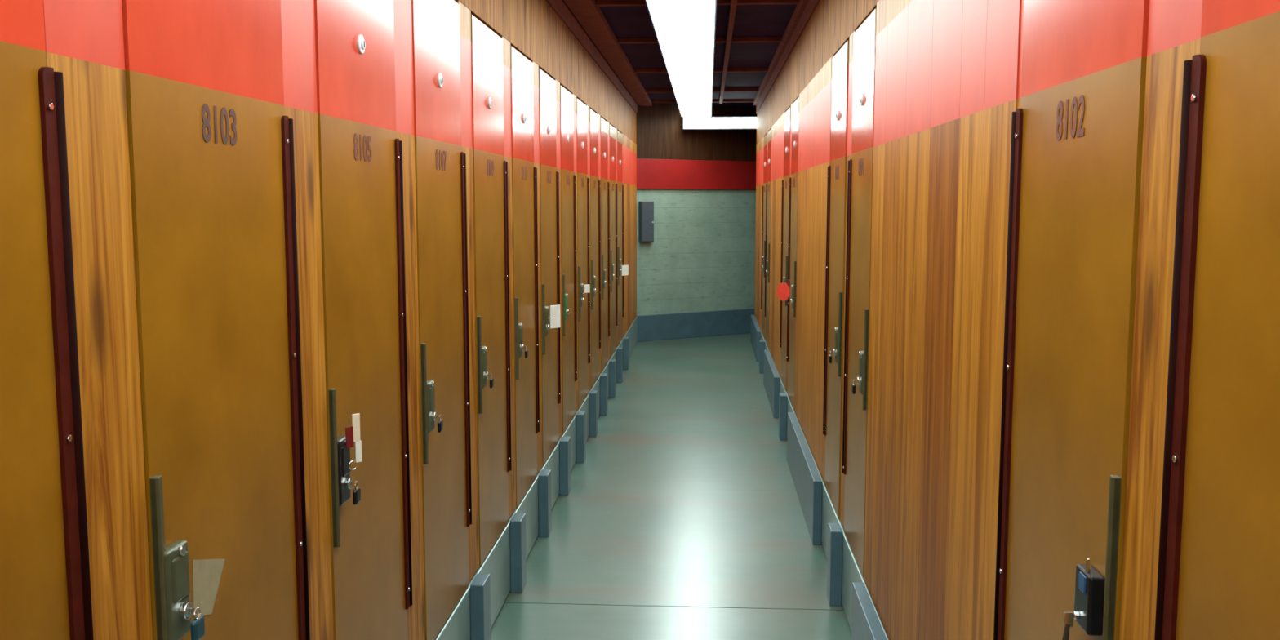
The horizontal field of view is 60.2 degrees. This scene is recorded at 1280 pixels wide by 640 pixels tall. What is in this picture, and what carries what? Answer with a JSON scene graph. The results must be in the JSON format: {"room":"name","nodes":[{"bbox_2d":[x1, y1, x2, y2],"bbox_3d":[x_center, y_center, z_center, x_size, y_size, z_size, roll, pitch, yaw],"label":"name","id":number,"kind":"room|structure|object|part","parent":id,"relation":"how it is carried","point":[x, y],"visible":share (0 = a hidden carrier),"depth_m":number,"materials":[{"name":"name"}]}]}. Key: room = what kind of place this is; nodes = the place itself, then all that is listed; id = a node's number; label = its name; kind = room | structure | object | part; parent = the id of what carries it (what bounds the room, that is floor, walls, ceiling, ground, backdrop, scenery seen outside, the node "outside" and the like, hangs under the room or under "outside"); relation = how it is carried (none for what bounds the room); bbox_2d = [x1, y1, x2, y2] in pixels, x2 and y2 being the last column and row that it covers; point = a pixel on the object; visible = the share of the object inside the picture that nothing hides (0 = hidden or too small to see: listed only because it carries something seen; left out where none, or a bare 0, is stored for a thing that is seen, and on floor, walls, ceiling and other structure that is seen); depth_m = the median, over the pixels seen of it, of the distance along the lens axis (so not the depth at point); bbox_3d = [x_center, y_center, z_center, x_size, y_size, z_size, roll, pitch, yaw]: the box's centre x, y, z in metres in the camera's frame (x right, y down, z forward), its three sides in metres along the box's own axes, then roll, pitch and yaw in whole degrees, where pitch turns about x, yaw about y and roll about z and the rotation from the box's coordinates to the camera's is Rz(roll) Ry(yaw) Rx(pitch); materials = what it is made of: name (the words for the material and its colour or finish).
{"room":"storage unit corridor","nodes":[
{"label":"storage unit corridor","id":0,"kind":"room"},
{"bbox_2d":[490,333,851,639],"bbox_3d":[0.883,0.938,6.393,3.800,0.120,17.800,0,6,3],"label":"floor","id":1,"kind":"structure","parent":0,"point":[682,517],"depth_m":5.26,"materials":[{"name":"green concrete"}]},
{"bbox_2d":[0,0,152,639],"bbox_3d":[-0.961,0.336,1.203,0.600,2.177,0.734,0,6,3],"label":"locker","id":2,"kind":"object","parent":1,"relation":"on","point":[74,565],"visible":1,"depth_m":1.34,"materials":[{"name":"brown wood"}]},
{"bbox_3d":[-0.728,0.207,1.083,0.022,1.872,0.548,0,6,3],"label":"door","id":3,"kind":"part","parent":2,"relation":"part of","materials":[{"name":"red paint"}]},
{"bbox_2d":[121,0,333,639],"bbox_3d":[-0.916,0.258,1.936,0.600,2.177,0.734,0,6,3],"label":"locker","id":4,"kind":"object","parent":1,"relation":"on","point":[222,100],"visible":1,"depth_m":1.81,"materials":[{"name":"brown wood"}]},
{"bbox_2d":[189,607,204,639],"bbox_3d":[-0.650,0.445,1.617,0.016,0.049,0.032,0,6,3],"label":"key","id":5,"kind":"object","parent":4,"relation":"attached to","point":[197,625],"visible":1,"depth_m":1.61,"materials":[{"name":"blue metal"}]},
{"bbox_3d":[-0.652,0.429,1.615,0.012,0.019,0.018,0,6,3],"label":"blade","id":6,"kind":"part","parent":5,"relation":"part of","materials":[{"name":"silver metal"}]},
{"bbox_2d":[314,0,425,639],"bbox_3d":[-0.871,0.180,2.668,0.600,2.177,0.734,0,6,3],"label":"locker","id":7,"kind":"object","parent":1,"relation":"on","point":[364,51],"visible":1,"depth_m":2.57,"materials":[{"name":"brown wood"}]},
{"bbox_2d":[345,413,361,470],"bbox_3d":[-0.606,0.258,2.337,0.004,0.119,0.036,6,8,43],"label":"tag","id":8,"kind":"object","parent":7,"relation":"attached to","point":[352,433],"visible":1,"depth_m":2.34,"materials":[{"name":"white plastic"}]},
{"bbox_2d":[351,480,360,505],"bbox_3d":[-0.605,0.366,2.349,0.016,0.049,0.032,0,6,3],"label":"key","id":9,"kind":"object","parent":7,"relation":"attached to","point":[357,491],"visible":1,"depth_m":2.34,"materials":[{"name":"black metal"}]},
{"bbox_3d":[-0.607,0.351,2.348,0.012,0.019,0.018,0,6,3],"label":"blade","id":10,"kind":"part","parent":9,"relation":"part of","materials":[{"name":"silver metal"}]},
{"bbox_2d":[411,0,491,639],"bbox_3d":[-0.826,0.102,3.401,0.600,2.177,0.734,0,6,3],"label":"locker","id":11,"kind":"object","parent":1,"relation":"on","point":[441,28],"visible":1,"depth_m":3.32,"materials":[{"name":"brown wood"}]},
{"bbox_2d":[435,414,443,432],"bbox_3d":[-0.560,0.288,3.082,0.016,0.049,0.032,0,6,3],"label":"key","id":12,"kind":"object","parent":11,"relation":"attached to","point":[440,424],"visible":1,"depth_m":3.07,"materials":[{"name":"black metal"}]},
{"bbox_3d":[-0.562,0.273,3.080,0.012,0.019,0.018,0,6,3],"label":"blade","id":13,"kind":"part","parent":12,"relation":"part of","materials":[{"name":"silver metal"}]},
{"bbox_2d":[471,14,526,593],"bbox_3d":[-0.781,0.024,4.133,0.600,2.177,0.734,0,6,3],"label":"locker","id":14,"kind":"object","parent":1,"relation":"on","point":[491,58],"visible":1,"depth_m":4.06,"materials":[{"name":"brown wood"}]},
{"bbox_3d":[-0.548,-0.105,4.013,0.022,1.872,0.548,0,6,3],"label":"door","id":15,"kind":"part","parent":14,"relation":"part of","materials":[{"name":"red paint"}]},
{"bbox_2d":[488,373,493,388],"bbox_3d":[-0.515,0.210,3.814,0.016,0.049,0.032,0,6,3],"label":"key","id":16,"kind":"object","parent":14,"relation":"attached to","point":[491,380],"visible":1,"depth_m":3.81,"materials":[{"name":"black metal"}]},
{"bbox_2d":[510,45,551,537],"bbox_3d":[-0.736,-0.055,4.865,0.600,2.177,0.734,0,6,3],"label":"locker","id":17,"kind":"object","parent":1,"relation":"on","point":[525,108],"visible":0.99,"depth_m":4.80,"materials":[{"name":"brown wood"}]},
{"bbox_3d":[-0.503,-0.183,4.746,0.022,1.872,0.548,0,6,3],"label":"door","id":18,"kind":"part","parent":17,"relation":"part of","materials":[{"name":"red paint"}]},
{"bbox_2d":[523,346,528,358],"bbox_3d":[-0.470,0.132,4.547,0.016,0.049,0.032,0,6,3],"label":"key","id":19,"kind":"object","parent":17,"relation":"attached to","point":[524,347],"visible":1,"depth_m":4.54,"materials":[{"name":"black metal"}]},
{"bbox_2d":[538,68,570,495],"bbox_3d":[-0.691,-0.133,5.598,0.600,2.177,0.734,0,6,3],"label":"locker","id":20,"kind":"object","parent":1,"relation":"on","point":[548,87],"visible":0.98,"depth_m":5.53,"materials":[{"name":"brown wood"}]},
{"bbox_3d":[-0.458,-0.261,5.478,0.022,1.872,0.548,0,6,3],"label":"door","id":21,"kind":"part","parent":20,"relation":"part of","materials":[{"name":"red paint"}]},
{"bbox_2d":[548,304,560,328],"bbox_3d":[-0.410,-0.016,5.289,0.004,0.110,0.074,6,8,43],"label":"tag","id":22,"kind":"object","parent":20,"relation":"attached to","point":[554,317],"visible":1,"depth_m":5.29,"materials":[{"name":"white paper"}]},
{"bbox_2d":[560,84,586,462],"bbox_3d":[-0.646,-0.211,6.330,0.600,2.177,0.734,0,6,3],"label":"locker","id":23,"kind":"object","parent":1,"relation":"on","point":[568,132],"visible":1,"depth_m":6.27,"materials":[{"name":"brown wood"}]},
{"bbox_3d":[-0.413,-0.339,6.211,0.022,1.872,0.548,0,6,3],"label":"door","id":24,"kind":"part","parent":23,"relation":"part of","materials":[{"name":"red paint"}]},
{"bbox_2d":[576,97,597,436],"bbox_3d":[-0.601,-0.289,7.063,0.600,2.177,0.734,0,6,3],"label":"locker","id":25,"kind":"object","parent":1,"relation":"on","point":[583,128],"visible":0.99,"depth_m":7.00,"materials":[{"name":"brown wood"}]},
{"bbox_3d":[-0.368,-0.417,6.943,0.022,1.872,0.548,0,6,3],"label":"door","id":26,"kind":"part","parent":25,"relation":"part of","materials":[{"name":"red paint"}]},
{"bbox_2d":[583,284,590,295],"bbox_3d":[-0.327,-0.184,6.745,0.004,0.064,0.054,6,8,43],"label":"tag","id":27,"kind":"object","parent":25,"relation":"attached to","point":[587,287],"visible":1,"depth_m":6.75,"materials":[{"name":"white paper"}]},
{"bbox_2d":[589,108,607,415],"bbox_3d":[-0.556,-0.367,7.795,0.600,2.177,0.734,0,6,3],"label":"locker","id":28,"kind":"object","parent":1,"relation":"on","point":[594,118],"visible":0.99,"depth_m":7.74,"materials":[{"name":"brown wood"}]},
{"bbox_3d":[-0.323,-0.495,7.676,0.022,1.872,0.548,0,6,3],"label":"door","id":29,"kind":"part","parent":28,"relation":"part of","materials":[{"name":"red paint"}]},
{"bbox_2d":[600,117,615,397],"bbox_3d":[-0.511,-0.445,8.528,0.600,2.177,0.734,0,6,3],"label":"locker","id":30,"kind":"object","parent":1,"relation":"on","point":[605,125],"visible":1,"depth_m":8.48,"materials":[{"name":"brown wood"}]},
{"bbox_3d":[-0.278,-0.574,8.408,0.022,1.872,0.548,0,6,3],"label":"door","id":31,"kind":"part","parent":30,"relation":"part of","materials":[{"name":"red paint"}]},
{"bbox_2d":[609,124,622,382],"bbox_3d":[-0.466,-0.523,9.260,0.600,2.177,0.734,0,6,3],"label":"locker","id":32,"kind":"object","parent":1,"relation":"on","point":[613,131],"visible":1,"depth_m":9.22,"materials":[{"name":"brown wood"}]},
{"bbox_3d":[-0.233,-0.652,9.141,0.022,1.872,0.548,0,6,3],"label":"door","id":33,"kind":"part","parent":32,"relation":"part of","materials":[{"name":"red paint"}]},
{"bbox_2d":[617,130,628,369],"bbox_3d":[-0.421,-0.601,9.993,0.600,2.177,0.734,0,6,3],"label":"locker","id":34,"kind":"object","parent":1,"relation":"on","point":[620,135],"visible":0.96,"depth_m":9.93,"materials":[{"name":"brown wood"}]},
{"bbox_3d":[-0.188,-0.730,9.873,0.022,1.872,0.548,0,6,3],"label":"door","id":35,"kind":"part","parent":34,"relation":"part of","materials":[{"name":"red paint"}]},
{"bbox_2d":[621,264,628,275],"bbox_3d":[-0.134,-0.438,9.695,0.004,0.096,0.090,6,8,43],"label":"tag","id":36,"kind":"object","parent":34,"relation":"attached to","point":[624,268],"visible":1,"depth_m":9.70,"materials":[{"name":"white paper"}]},
{"bbox_2d":[623,134,636,336],"bbox_3d":[-0.367,-0.739,11.286,0.549,2.177,1.863,0,6,3],"label":"panel","id":37,"kind":"object","parent":1,"relation":"on","point":[629,147],"visible":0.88,"depth_m":11.15,"materials":[{"name":"brown wood"}]},
{"bbox_2d":[750,136,764,361],"bbox_3d":[1.486,-0.759,11.478,0.594,2.177,1.661,0,6,3],"label":"panel","id":38,"kind":"object","parent":1,"relation":"on","point":[755,332],"visible":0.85,"depth_m":11.43,"materials":[{"name":"brown wood"}]},
{"bbox_2d":[760,133,767,338],"bbox_3d":[1.427,-0.641,10.370,0.578,2.177,0.561,0,6,3],"label":"locker","id":39,"kind":"object","parent":1,"relation":"on","point":[765,166],"visible":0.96,"depth_m":10.39,"materials":[{"name":"brown wood"}]},
{"bbox_2d":[759,128,771,373],"bbox_3d":[1.377,-0.574,9.738,0.600,2.177,0.686,0,6,3],"label":"locker","id":40,"kind":"object","parent":1,"relation":"on","point":[762,342],"visible":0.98,"depth_m":9.78,"materials":[{"name":"brown wood"}]},
{"bbox_3d":[1.133,-0.707,9.663,0.022,1.872,0.526,0,6,3],"label":"door","id":41,"kind":"part","parent":40,"relation":"part of","materials":[{"name":"red paint"}]},
{"bbox_2d":[763,112,784,417],"bbox_3d":[1.311,-0.455,8.618,0.594,2.177,1.558,0,6,3],"label":"panel","id":42,"kind":"object","parent":1,"relation":"on","point":[771,375],"visible":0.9,"depth_m":8.54,"materials":[{"name":"brown wood"}]},
{"bbox_2d":[779,106,791,391],"bbox_3d":[1.254,-0.342,7.561,0.578,2.177,0.561,0,6,3],"label":"locker","id":43,"kind":"object","parent":1,"relation":"on","point":[785,182],"visible":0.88,"depth_m":7.55,"materials":[{"name":"brown wood"}]},
{"bbox_2d":[778,97,799,439],"bbox_3d":[1.204,-0.274,6.925,0.600,2.177,0.686,0,6,3],"label":"locker","id":44,"kind":"object","parent":1,"relation":"on","point":[794,120],"visible":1,"depth_m":6.93,"materials":[{"name":"brown wood"}]},
{"bbox_2d":[777,280,791,301],"bbox_3d":[0.873,-0.180,6.693,0.005,0.131,0.122,-4,8,-36],"label":"tag","id":45,"kind":"object","parent":44,"relation":"attached to","point":[783,289],"visible":1,"depth_m":6.69,"materials":[{"name":"red plastic"}]},
{"bbox_3d":[0.961,-0.407,6.850,0.022,1.872,0.526,0,6,3],"label":"door","id":46,"kind":"part","parent":44,"relation":"part of","materials":[{"name":"red paint"}]},
{"bbox_2d":[786,56,832,544],"bbox_3d":[1.133,-0.147,5.729,0.594,2.177,1.706,0,6,3],"label":"panel","id":47,"kind":"object","parent":1,"relation":"on","point":[815,99],"visible":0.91,"depth_m":5.56,"materials":[{"name":"brown wood"}]},
{"bbox_2d":[754,315,888,639],"bbox_3d":[0.843,0.885,4.979,0.039,0.285,15.000,0,6,3],"label":"baseboard","id":48,"kind":"structure","parent":1,"relation":"on","point":[851,573],"depth_m":4.22,"materials":[{"name":"blue paint"}]},
{"bbox_2d":[822,40,848,517],"bbox_3d":[1.072,-0.026,4.599,0.578,2.177,0.561,0,6,3],"label":"locker","id":49,"kind":"object","parent":1,"relation":"on","point":[837,171],"visible":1,"depth_m":4.56,"materials":[{"name":"brown wood"}]},
{"bbox_2d":[828,351,833,363],"bbox_3d":[0.761,0.148,4.401,0.016,0.049,0.032,0,6,3],"label":"key","id":50,"kind":"object","parent":49,"relation":"attached to","point":[831,352],"visible":1,"depth_m":4.39,"materials":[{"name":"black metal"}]},
{"bbox_2d":[826,8,876,605],"bbox_3d":[1.022,0.042,3.957,0.600,2.177,0.686,0,6,3],"label":"locker","id":51,"kind":"object","parent":1,"relation":"on","point":[862,42],"visible":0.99,"depth_m":3.92,"materials":[{"name":"brown wood"}]},
{"bbox_2d":[851,379,857,394],"bbox_3d":[0.718,0.223,3.696,0.016,0.049,0.032,0,6,3],"label":"key","id":52,"kind":"object","parent":51,"relation":"attached to","point":[853,386],"visible":1,"depth_m":3.69,"materials":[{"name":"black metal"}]},
{"bbox_3d":[0.778,-0.091,3.882,0.022,1.872,0.526,0,6,3],"label":"door","id":53,"kind":"part","parent":51,"relation":"part of","materials":[{"name":"red paint"}]},
{"bbox_2d":[851,0,1021,639],"bbox_3d":[0.953,0.167,2.786,0.594,2.177,1.659,0,6,3],"label":"panel","id":54,"kind":"object","parent":1,"relation":"on","point":[947,71],"visible":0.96,"depth_m":2.56,"materials":[{"name":"brown wood"}]},
{"bbox_2d":[993,0,1149,639],"bbox_3d":[0.892,0.285,1.681,0.579,2.177,0.561,0,6,3],"label":"locker","id":55,"kind":"object","parent":1,"relation":"on","point":[1077,121],"visible":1,"depth_m":1.61,"materials":[{"name":"brown wood"}]},
{"bbox_2d":[1062,612,1073,639],"bbox_3d":[0.584,0.537,1.523,0.013,0.278,0.020,0,6,3],"label":"key","id":56,"kind":"object","parent":55,"relation":"attached to","point":[1068,616],"visible":1,"depth_m":1.51,"materials":[{"name":"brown metal"}]},
{"bbox_3d":[0.584,0.544,1.524,0.010,0.263,0.020,-2,7,-22],"label":"cord","id":57,"kind":"part","parent":56,"relation":"part of","materials":[{"name":"brown leather"}]},
{"bbox_3d":[0.585,0.409,1.507,0.012,0.020,0.002,0,6,3],"label":"blade","id":58,"kind":"part","parent":56,"relation":"part of","materials":[{"name":"brown plastic"}]},
{"bbox_3d":[0.596,0.354,1.488,0.004,0.024,0.024,0,6,3],"label":"blue plate","id":59,"kind":"part","parent":55,"relation":"part of","materials":[{"name":"plastic"}]},
{"bbox_2d":[1119,0,1279,639],"bbox_3d":[0.844,0.351,1.059,0.600,2.177,0.686,0,6,3],"label":"locker","id":60,"kind":"object","parent":1,"relation":"on","point":[1201,561],"visible":1,"depth_m":1.17,"materials":[{"name":"brown wood"}]},
{"bbox_3d":[0.600,0.218,0.984,0.022,1.872,0.526,0,6,3],"label":"door","id":61,"kind":"part","parent":60,"relation":"part of","materials":[{"name":"red paint"}]},
{"bbox_2d":[636,102,756,315],"bbox_3d":[1.397,-1.178,13.171,4.087,2.650,0.144,-4,7,-31],"label":"wall","id":62,"kind":"structure","parent":0,"point":[700,257],"depth_m":12.63,"materials":[{"name":"green paint"}]},
{"bbox_2d":[434,316,637,639],"bbox_3d":[-0.501,0.887,4.962,0.039,0.285,14.800,0,6,3],"label":"baseboard","id":63,"kind":"structure","parent":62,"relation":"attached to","point":[496,563],"depth_m":4.39,"materials":[{"name":"blue paint"}]},
{"bbox_2d":[563,0,652,106],"bbox_3d":[-0.394,-1.587,4.742,0.142,0.050,14.900,0,6,3],"label":"trim","id":64,"kind":"structure","parent":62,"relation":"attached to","point":[590,16],"depth_m":7.39,"materials":[{"name":"brown wood"}]},
{"bbox_2d":[639,201,653,242],"bbox_3d":[0.075,-1.088,12.235,0.160,0.450,0.081,-4,7,-31],"label":"wall box","id":65,"kind":"object","parent":62,"relation":"attached to","point":[646,208],"visible":1,"depth_m":12.20,"materials":[{"name":"grey metal"}]},
{"bbox_2d":[636,308,754,342],"bbox_3d":[1.424,0.000,13.251,4.087,0.290,0.070,-4,7,-31],"label":"baseboard","id":66,"kind":"structure","parent":62,"relation":"attached to","point":[721,322],"depth_m":12.72,"materials":[{"name":"blue paint"}]},
{"bbox_2d":[636,158,755,190],"bbox_3d":[1.546,-1.712,13.139,3.807,0.330,0.079,-4,7,-31],"label":"wall stripe","id":67,"kind":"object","parent":62,"relation":"attached to","point":[651,174],"depth_m":12.53,"materials":[{"name":"red paint"}]},
{"bbox_2d":[599,4,796,107],"bbox_3d":[0.882,-1.794,6.077,3.900,0.080,17.850,0,6,3],"label":"ceiling","id":68,"kind":"structure","parent":0,"point":[766,20],"depth_m":7.79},
{"bbox_2d":[644,0,716,116],"bbox_3d":[0.398,-1.938,8.540,0.338,0.156,7.430,0,6,3],"label":"fluorescent light","id":69,"kind":"object","parent":68,"relation":"hanging from","point":[685,29],"visible":1,"depth_m":6.72,"materials":[{"name":"white plastic"}]},
{"bbox_2d":[595,0,799,6],"bbox_3d":[0.311,-1.732,6.013,1.100,0.030,0.044,0,6,3],"label":"trim","id":70,"kind":"structure","parent":68,"relation":"attached to","point":[598,2],"depth_m":6.01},
{"bbox_2d":[617,36,782,43],"bbox_3d":[0.398,-1.883,7.432,1.100,0.030,0.044,0,6,3],"label":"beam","id":71,"kind":"structure","parent":68,"relation":"attached to","point":[735,39],"depth_m":7.40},
{"bbox_2d":[634,67,768,72],"bbox_3d":[0.503,-2.065,9.139,1.100,0.030,0.044,0,6,3],"label":"trim","id":72,"kind":"structure","parent":68,"relation":"attached to","point":[715,69],"depth_m":9.11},
{"bbox_2d":[645,88,758,92],"bbox_3d":[0.604,-2.241,10.787,1.100,0.030,0.044,0,6,3],"label":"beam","id":73,"kind":"structure","parent":68,"relation":"attached to","point":[730,90],"depth_m":10.76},
{"bbox_2d":[651,98,753,102],"bbox_3d":[0.673,-2.360,11.898,1.100,0.030,0.044,0,6,3],"label":"trim","id":74,"kind":"structure","parent":68,"relation":"attached to","point":[734,100],"depth_m":11.87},
{"bbox_2d":[683,115,756,129],"bbox_3d":[1.368,-2.260,12.224,1.780,0.297,0.150,0,6,3],"label":"fluorescent light","id":75,"kind":"object","parent":68,"relation":"hanging from","point":[704,122],"visible":0.3,"depth_m":12.25,"materials":[{"name":"white plastic"}]},
{"bbox_2d":[719,0,737,104],"bbox_3d":[0.428,-1.589,4.691,0.035,0.034,14.900,0,6,3],"label":"trim","id":76,"kind":"structure","parent":68,"relation":"attached to","point":[732,9],"depth_m":7.47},
{"bbox_2d":[753,0,808,105],"bbox_3d":[0.802,-1.579,4.669,0.034,0.050,14.900,0,6,3],"label":"trim","id":77,"kind":"structure","parent":68,"relation":"attached to","point":[801,6],"depth_m":7.37,"materials":[{"name":"brown wood"}]},
{"bbox_2d":[755,0,820,114],"bbox_3d":[0.825,-1.534,4.718,0.012,0.121,14.990,0,6,3],"label":"trim","id":78,"kind":"structure","parent":68,"relation":"attached to","point":[811,5],"depth_m":7.07,"materials":[{"name":"brown wood"}]},
{"bbox_3d":[-1.135,-0.293,4.875,0.060,2.650,14.800,0,6,3],"label":"wall","id":79,"kind":"structure","parent":0,"visible":0},
{"bbox_2d":[453,0,636,144],"bbox_3d":[-0.797,-1.369,4.739,0.616,0.459,14.798,0,6,3],"label":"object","id":80,"kind":"structure","parent":79,"relation":"attached to","point":[532,28],"depth_m":5.66,"materials":[{"name":"brown wood"}]},
{"bbox_2d":[546,0,637,113],"bbox_3d":[-0.484,-1.532,4.698,0.012,0.121,14.790,0,6,3],"label":"trim","id":81,"kind":"structure","parent":79,"relation":"attached to","point":[560,7],"depth_m":7.12,"materials":[{"name":"brown wood"}]},
{"bbox_3d":[1.476,-0.287,4.816,0.060,2.650,15.000,0,6,3],"label":"wall","id":82,"kind":"structure","parent":0,"visible":0},
{"bbox_2d":[756,0,879,144],"bbox_3d":[1.139,-1.367,4.721,0.616,0.459,14.998,0,6,3],"label":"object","id":83,"kind":"structure","parent":82,"relation":"attached to","point":[832,23],"depth_m":5.69,"materials":[{"name":"brown wood"}]}
]}

